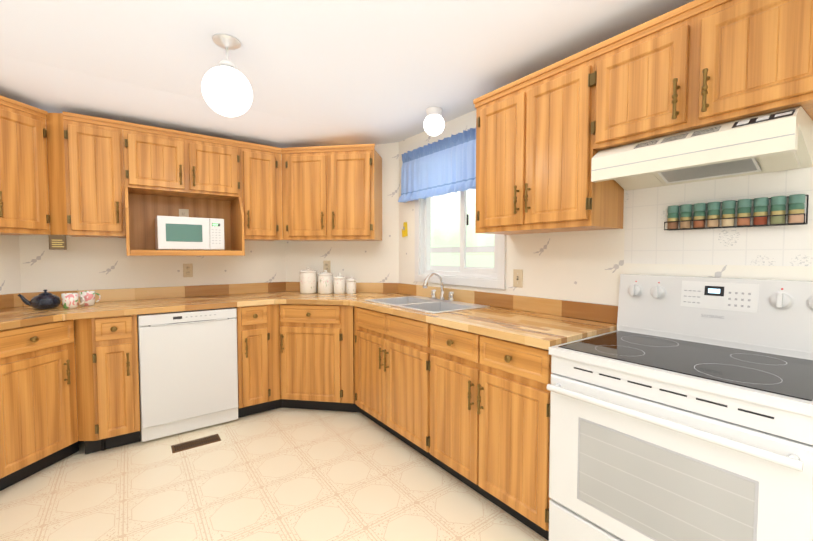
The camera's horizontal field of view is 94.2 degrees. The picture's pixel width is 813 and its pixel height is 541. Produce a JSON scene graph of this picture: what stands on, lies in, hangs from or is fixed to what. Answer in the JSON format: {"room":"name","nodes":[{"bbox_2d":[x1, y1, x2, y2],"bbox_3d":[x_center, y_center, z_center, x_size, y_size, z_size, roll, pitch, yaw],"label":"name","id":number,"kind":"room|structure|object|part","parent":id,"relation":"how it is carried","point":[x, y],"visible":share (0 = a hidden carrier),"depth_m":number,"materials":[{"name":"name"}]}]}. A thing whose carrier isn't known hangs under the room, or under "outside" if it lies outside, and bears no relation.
{"room":"kitchen","nodes":[
{"label":"kitchen","id":0,"kind":"room"},
{"bbox_2d":[0,235,20,294],"bbox_3d":[-2.824,0.050,1.759,0.100,2.310,1.777,0,2,9],"label":"wall","id":1,"kind":"structure","parent":0,"point":[10,278],"depth_m":2.53,"materials":[{"name":"paint"}]},
{"bbox_2d":[0,95,51,234],"bbox_3d":[-2.402,-0.619,2.141,0.479,0.796,0.479,-2,3,-36],"label":"upper cabinet","id":2,"kind":"object","parent":1,"relation":"attached to","point":[25,154],"depth_m":2.33,"materials":[{"name":"brown wood"}]},
{"bbox_2d":[19,138,285,421],"bbox_3d":[-1.940,-0.009,3.171,1.908,2.310,0.100,-2,3,-36],"label":"wall","id":3,"kind":"structure","parent":0,"point":[89,263],"depth_m":2.92,"materials":[{"name":"paint"}]},
{"bbox_2d":[48,235,66,249],"bbox_3d":[-2.279,-0.185,2.468,0.009,0.096,0.086,2,3,39],"label":"plaque","id":4,"kind":"object","parent":3,"relation":"attached to","point":[57,242],"visible":1,"depth_m":2.46,"materials":[{"name":"brown"}]},
{"bbox_2d":[60,111,127,239],"bbox_3d":[-2.198,-0.642,2.684,0.310,0.796,0.332,-2,3,-36],"label":"upper cabinet","id":5,"kind":"object","parent":3,"relation":"attached to","point":[93,158],"depth_m":2.55,"materials":[{"name":"brown wood"}]},
{"bbox_2d":[20,282,287,307],"bbox_3d":[-1.903,0.177,3.128,1.824,0.091,0.018,-2,3,-36],"label":"backsplash","id":6,"kind":"structure","parent":3,"relation":"attached to","point":[222,289],"depth_m":3.12,"materials":[{"name":"brown wood"}]},
{"bbox_2d":[124,122,243,203],"bbox_3d":[-1.763,-0.827,2.997,0.770,0.451,0.332,-2,3,-36],"label":"upper cabinet","id":7,"kind":"object","parent":3,"relation":"attached to","point":[170,164],"depth_m":2.87,"materials":[{"name":"brown wood"}]},
{"bbox_2d":[179,209,188,216],"bbox_3d":[-1.849,-0.452,3.136,0.070,0.114,0.007,-2,3,-36],"label":"outlet","id":8,"kind":"object","parent":7,"relation":"attached to","point":[183,212],"visible":0.62,"depth_m":3.13,"materials":[{"name":"beige plastic"}]},
{"bbox_2d":[183,264,192,276],"bbox_3d":[-1.839,-0.001,3.178,0.070,0.114,0.007,-2,3,-36],"label":"outlet","id":9,"kind":"object","parent":3,"relation":"attached to","point":[187,270],"visible":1,"depth_m":3.18,"materials":[{"name":"beige plastic"}]},
{"bbox_2d":[232,142,283,243],"bbox_3d":[-1.316,-0.669,3.332,0.337,0.796,0.332,-2,3,-36],"label":"upper cabinet","id":10,"kind":"object","parent":3,"relation":"attached to","point":[256,217],"depth_m":3.20,"materials":[{"name":"brown wood"}]},
{"bbox_2d":[155,216,224,249],"bbox_3d":[-1.723,-0.285,3.002,0.445,0.252,0.330,-2,3,-36],"label":"microwave","id":11,"kind":"object","parent":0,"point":[181,233],"visible":0.98,"depth_m":2.86,"materials":[{"name":"white plastic"}]},
{"bbox_2d":[0,408,547,540],"bbox_3d":[-0.681,1.297,0.176,5.190,0.050,6.500,-2,3,-36],"label":"floor","id":12,"kind":"structure","parent":0,"point":[286,474],"depth_m":2.03,"materials":[{"name":"tile"}]},
{"bbox_2d":[0,316,79,490],"bbox_3d":[-2.175,0.762,1.783,0.861,0.883,0.861,-2,3,-36],"label":"base cabinet","id":13,"kind":"object","parent":12,"relation":"on","point":[40,403],"depth_m":2.16,"materials":[{"name":"brown wood"}]},
{"bbox_2d":[0,292,279,351],"bbox_3d":[-1.880,0.279,2.284,2.790,0.040,1.411,-2,3,-36],"label":"countertop","id":14,"kind":"structure","parent":13,"relation":"on","point":[25,327],"depth_m":2.44,"materials":[{"name":"brown wood"}]},
{"bbox_2d":[17,289,62,309],"bbox_3d":[-2.371,0.187,2.464,0.236,0.126,0.150,-2,3,-36],"label":"teapot","id":15,"kind":"object","parent":14,"relation":"on","point":[44,300],"visible":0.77,"depth_m":2.42,"materials":[{"name":"ceramic"}]},
{"bbox_2d":[61,293,84,308],"bbox_3d":[-2.205,0.200,2.499,0.115,0.098,0.086,-2,3,-36],"label":"mug","id":16,"kind":"object","parent":14,"relation":"on","point":[70,300],"visible":1,"depth_m":2.46,"materials":[{"name":"ceramic"}]},
{"bbox_2d":[79,291,100,305],"bbox_3d":[-2.207,0.194,2.635,0.114,0.098,0.086,-2,3,-36],"label":"mug","id":17,"kind":"object","parent":14,"relation":"on","point":[89,297],"visible":0.96,"depth_m":2.60,"materials":[{"name":"ceramic"}]},
{"bbox_2d":[44,320,83,440],"bbox_3d":[-2.473,0.761,1.828,1.260,0.883,1.260,-2,3,-36],"label":"base cabinet","id":18,"kind":"object","parent":12,"relation":"on","point":[62,322],"depth_m":2.37,"materials":[{"name":"brown wood"}]},
{"bbox_2d":[88,316,140,452],"bbox_3d":[-2.049,0.725,2.682,0.232,0.883,0.623,-2,3,-36],"label":"base cabinet","id":19,"kind":"object","parent":12,"relation":"on","point":[113,368],"depth_m":2.43,"materials":[{"name":"brown wood"}]},
{"bbox_2d":[137,307,237,441],"bbox_3d":[-1.690,0.720,2.912,0.606,0.876,0.592,-2,3,-36],"label":"dishwasher","id":20,"kind":"object","parent":12,"relation":"on","point":[188,369],"visible":0.98,"depth_m":2.66,"materials":[{"name":"white metal"}]},
{"bbox_2d":[171,434,220,452],"bbox_3d":[-1.426,1.170,2.563,0.288,0.004,0.118,-2,3,-36],"label":"floor vent","id":21,"kind":"object","parent":12,"relation":"in","point":[195,443],"visible":1,"depth_m":2.55,"materials":[{"name":"brown metal"}]},
{"bbox_2d":[236,304,279,417],"bbox_3d":[-1.329,0.703,3.211,0.320,0.883,0.623,-2,3,-36],"label":"base cabinet","id":22,"kind":"object","parent":12,"relation":"on","point":[258,329],"depth_m":2.96,"materials":[{"name":"brown wood"}]},
{"bbox_2d":[280,328,295,407],"bbox_3d":[-0.769,0.803,3.028,0.364,0.699,0.364,-2,3,-36],"label":"base cabinet","id":23,"kind":"object","parent":12,"relation":"on","point":[287,339],"depth_m":3.05,"materials":[{"name":"brown wood"}]},
{"bbox_2d":[280,304,355,411],"bbox_3d":[-0.721,0.711,3.034,0.447,0.883,0.447,-2,3,-36],"label":"base cabinet","id":24,"kind":"object","parent":12,"relation":"on","point":[323,335],"depth_m":3.00,"materials":[{"name":"brown wood"}]},
{"bbox_2d":[356,308,367,319],"bbox_3d":[-0.676,0.698,3.332,0.847,0.883,0.846,-2,3,-36],"label":"base cabinet","id":25,"kind":"object","parent":12,"relation":"on","point":[360,314],"depth_m":2.84,"materials":[{"name":"brown wood"}]},
{"bbox_2d":[352,320,427,457],"bbox_3d":[0.102,0.793,2.775,0.622,0.739,0.939,-2,3,-36],"label":"base cabinet","id":26,"kind":"object","parent":12,"relation":"on","point":[390,366],"depth_m":2.53,"materials":[{"name":"brown wood"}]},
{"bbox_2d":[424,324,606,540],"bbox_3d":[0.614,0.750,2.077,0.622,0.883,0.789,-2,3,-36],"label":"base cabinet","id":27,"kind":"object","parent":12,"relation":"on","point":[453,382],"depth_m":1.83,"materials":[{"name":"brown wood"}]},
{"bbox_2d":[260,288,616,351],"bbox_3d":[-0.148,0.261,2.721,1.060,0.040,2.758,-2,3,-36],"label":"countertop","id":28,"kind":"structure","parent":27,"relation":"on","point":[540,331],"depth_m":2.20,"materials":[{"name":"beige wood"}]},
{"bbox_2d":[300,267,316,293],"bbox_3d":[-0.906,0.088,3.492,0.161,0.239,0.161,2,3,34],"label":"canister","id":29,"kind":"object","parent":28,"relation":"on","point":[308,280],"visible":1,"depth_m":3.43,"materials":[{"name":"ceramic"}]},
{"bbox_2d":[318,270,332,293],"bbox_3d":[-0.743,0.102,3.468,0.142,0.214,0.142,2,3,34],"label":"canister","id":30,"kind":"object","parent":28,"relation":"on","point":[325,281],"visible":1,"depth_m":3.41,"materials":[{"name":"ceramic"}]},
{"bbox_2d":[333,273,345,293],"bbox_3d":[-0.610,0.117,3.448,0.115,0.184,0.115,2,3,34],"label":"canister","id":31,"kind":"object","parent":28,"relation":"on","point":[339,283],"visible":1,"depth_m":3.40,"materials":[{"name":"ceramic"}]},
{"bbox_2d":[346,276,355,293],"bbox_3d":[-0.502,0.130,3.432,0.093,0.161,0.093,2,3,34],"label":"canister","id":32,"kind":"object","parent":28,"relation":"on","point":[351,285],"visible":1,"depth_m":3.40,"materials":[{"name":"ceramic"}]},
{"bbox_2d":[365,296,489,313],"bbox_3d":[0.124,0.320,2.735,0.505,0.174,0.810,-2,3,-36],"label":"sink","id":33,"kind":"object","parent":28,"relation":"in","point":[433,304],"depth_m":2.74,"materials":[{"name":"silver metal"}]},
{"bbox_2d":[423,272,455,301],"bbox_3d":[0.221,0.121,2.829,0.182,0.214,0.250,-2,3,-36],"label":"faucet","id":34,"kind":"object","parent":28,"relation":"on","point":[433,298],"depth_m":2.85,"materials":[{"name":"silver metal"}]},
{"bbox_2d":[546,274,812,540],"bbox_3d":[1.040,0.628,1.420,0.694,1.182,0.756,-2,3,-36],"label":"stove","id":35,"kind":"object","parent":12,"relation":"on","point":[675,415],"visible":1,"depth_m":1.29,"materials":[{"name":"white metal"}]},
{"bbox_2d":[285,142,398,282],"bbox_3d":[-0.615,-0.028,3.637,1.197,2.310,0.100,0,2,9],"label":"wall","id":36,"kind":"structure","parent":0,"point":[368,261],"depth_m":3.54,"materials":[{"name":"paint"}]},
{"bbox_2d":[323,261,330,272],"bbox_3d":[-0.760,-0.037,3.604,0.070,0.114,0.007,0,2,9],"label":"outlet","id":37,"kind":"object","parent":36,"relation":"attached to","point":[327,265],"visible":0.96,"depth_m":3.60,"materials":[{"name":"beige plastic"}]},
{"bbox_2d":[280,144,379,239],"bbox_3d":[-0.681,-0.666,3.261,0.599,0.796,0.599,-2,3,-36],"label":"upper cabinet","id":38,"kind":"object","parent":36,"relation":"attached to","point":[327,192],"depth_m":3.24,"materials":[{"name":"brown wood"}]},
{"bbox_2d":[0,0,693,155],"bbox_3d":[-0.666,-1.015,0.060,5.190,0.140,6.450,-2,3,-36],"label":"ceiling","id":39,"kind":"structure","parent":0,"point":[333,72],"depth_m":1.96,"materials":[{"name":"white paint"}]},
{"bbox_2d":[202,34,252,116],"bbox_3d":[-0.869,-0.932,1.834,0.224,0.352,0.224,-2,3,-36],"label":"globe pendant light","id":40,"kind":"object","parent":39,"relation":"attached to","point":[226,90],"depth_m":1.77,"materials":[{"name":"white glass"}]},
{"bbox_3d":[-0.869,-1.046,1.829,0.128,0.126,0.128,-2,3,-36],"label":"pendant light fixture","id":41,"kind":"part","parent":40,"relation":"part of","materials":[{"name":"metal"}]},
{"bbox_2d":[424,107,444,135],"bbox_3d":[0.197,-1.054,2.696,0.150,0.180,0.150,-2,3,-36],"label":"flush ceiling light","id":42,"kind":"object","parent":39,"relation":"attached to","point":[433,110],"depth_m":2.64,"materials":[{"name":"white glass"}]},
{"bbox_3d":[0.197,-1.040,2.696,0.150,0.150,0.150,-2,3,-36],"label":"flush ceiling light globe","id":43,"kind":"part","parent":42,"relation":"part of"},
{"bbox_2d":[399,110,812,305],"bbox_3d":[1.621,0.069,1.292,0.100,2.310,5.650,-2,3,-36],"label":"wall","id":44,"kind":"structure","parent":0,"point":[589,266],"depth_m":2.16,"materials":[{"name":"paint"}]},
{"bbox_2d":[402,221,407,236],"bbox_3d":[-0.018,-0.374,3.396,0.023,0.147,0.068,-2,3,-36],"label":"pot holder","id":45,"kind":"object","parent":44,"relation":"hanging from","point":[404,232],"visible":0.94,"depth_m":3.39,"materials":[{"name":"yellow fabric"}]},
{"bbox_2d":[398,127,475,202],"bbox_3d":[0.280,-0.796,2.892,0.122,0.423,1.137,-2,3,-36],"label":"valance curtain","id":46,"kind":"object","parent":44,"relation":"attached to","point":[445,166],"visible":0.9,"depth_m":2.92,"materials":[{"name":"blue fabric"}]},
{"bbox_2d":[415,190,505,289],"bbox_3d":[0.401,-0.406,2.909,0.106,1.031,0.976,-2,3,-36],"label":"window unit","id":47,"kind":"structure","parent":44,"relation":"in","point":[495,277],"depth_m":2.89,"materials":[{"name":"white"}]},
{"bbox_2d":[368,284,617,335],"bbox_3d":[0.299,0.284,2.561,0.531,0.257,1.970,-2,3,-36],"label":"backsplash","id":48,"kind":"structure","parent":44,"relation":"attached to","point":[582,310],"depth_m":2.40,"materials":[{"name":"brown wood"}]},
{"bbox_2d":[513,269,522,286],"bbox_3d":[0.713,0.050,2.428,0.014,0.114,0.070,-2,3,-36],"label":"light switch","id":49,"kind":"object","parent":44,"relation":"attached to","point":[517,277],"visible":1,"depth_m":2.42,"materials":[{"name":"beige plastic"}]},
{"bbox_2d":[473,45,623,234],"bbox_3d":[0.749,-0.617,2.081,0.332,0.796,0.715,-2,3,-36],"label":"upper cabinet","id":50,"kind":"object","parent":44,"relation":"attached to","point":[545,135],"depth_m":1.90,"materials":[{"name":"brown wood"}]},
{"bbox_2d":[592,0,812,151],"bbox_3d":[1.187,-0.765,1.479,0.332,0.451,0.762,-2,3,-36],"label":"upper cabinet","id":51,"kind":"object","parent":44,"relation":"attached to","point":[697,64],"depth_m":1.37,"materials":[{"name":"brown wood"}]},
{"bbox_2d":[591,106,812,190],"bbox_3d":[1.153,-0.459,1.530,0.338,0.161,0.643,-2,3,-36],"label":"range hood","id":52,"kind":"object","parent":51,"relation":"attached to","point":[781,140],"visible":1,"depth_m":1.39,"materials":[{"name":"beige metal"}]},
{"bbox_2d":[624,167,812,266],"bbox_3d":[1.345,-0.230,1.568,0.001,0.415,0.828,-2,3,-36],"label":"backsplash panel","id":53,"kind":"object","parent":44,"relation":"attached to","point":[648,239],"visible":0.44,"depth_m":1.59,"materials":[{"name":"tile"}]},
{"bbox_2d":[664,195,808,230],"bbox_3d":[1.324,-0.231,1.553,0.052,0.109,0.446,-2,3,-36],"label":"shelf","id":54,"kind":"object","parent":53,"relation":"attached to","point":[750,225],"visible":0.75,"depth_m":1.49,"materials":[{"name":"grey plastic"}]},
{"bbox_2d":[667,205,678,228],"bbox_3d":[1.208,-0.240,1.711,0.043,0.104,0.044,-2,3,-36],"label":"spice jar","id":55,"kind":"object","parent":54,"relation":"on","point":[673,212],"visible":0.92,"depth_m":1.69,"materials":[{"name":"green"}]},
{"bbox_2d":[680,204,691,228],"bbox_3d":[1.237,-0.238,1.671,0.043,0.104,0.044,-2,3,-36],"label":"spice jar","id":56,"kind":"object","parent":54,"relation":"on","point":[685,212],"visible":0.94,"depth_m":1.66,"materials":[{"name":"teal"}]},
{"bbox_2d":[693,203,705,227],"bbox_3d":[1.266,-0.237,1.632,0.043,0.104,0.044,-2,3,-36],"label":"spice jar","id":57,"kind":"object","parent":54,"relation":"on","point":[699,210],"visible":0.92,"depth_m":1.62,"materials":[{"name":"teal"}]},
{"bbox_2d":[707,202,720,226],"bbox_3d":[1.295,-0.235,1.592,0.043,0.104,0.043,-2,3,-36],"label":"spice jar","id":58,"kind":"object","parent":54,"relation":"on","point":[713,209],"visible":0.94,"depth_m":1.58,"materials":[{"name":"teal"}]},
{"bbox_2d":[722,200,735,226],"bbox_3d":[1.324,-0.234,1.553,0.043,0.104,0.043,-2,3,-36],"label":"spice jar","id":59,"kind":"object","parent":54,"relation":"on","point":[728,208],"visible":0.94,"depth_m":1.54,"materials":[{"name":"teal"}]},
{"bbox_2d":[737,199,751,225],"bbox_3d":[1.353,-0.232,1.513,0.043,0.104,0.043,-2,3,-36],"label":"spice jar","id":60,"kind":"object","parent":54,"relation":"on","point":[744,206],"visible":0.96,"depth_m":1.50,"materials":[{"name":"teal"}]},
{"bbox_2d":[753,197,768,224],"bbox_3d":[1.382,-0.230,1.474,0.043,0.104,0.044,-2,3,-36],"label":"spice jar","id":61,"kind":"object","parent":54,"relation":"on","point":[760,205],"visible":0.96,"depth_m":1.46,"materials":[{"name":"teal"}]},
{"bbox_2d":[770,196,786,223],"bbox_3d":[1.411,-0.229,1.434,0.043,0.104,0.044,-2,3,-36],"label":"spice jar","id":62,"kind":"object","parent":54,"relation":"on","point":[778,205],"visible":0.88,"depth_m":1.42,"materials":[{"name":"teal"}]},
{"bbox_2d":[788,194,805,222],"bbox_3d":[1.440,-0.227,1.395,0.043,0.104,0.044,-2,3,-36],"label":"spice jar","id":63,"kind":"object","parent":54,"relation":"on","point":[796,204],"visible":1,"depth_m":1.38,"materials":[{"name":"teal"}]},
{"label":"outside","id":64,"kind":"structure","parent":0,"visible":0},
{"bbox_2d":[431,189,493,270],"bbox_3d":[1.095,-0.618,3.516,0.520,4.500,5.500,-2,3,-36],"label":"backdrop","id":65,"kind":"structure","parent":64,"point":[442,247],"depth_m":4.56,"materials":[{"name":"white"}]}
]}

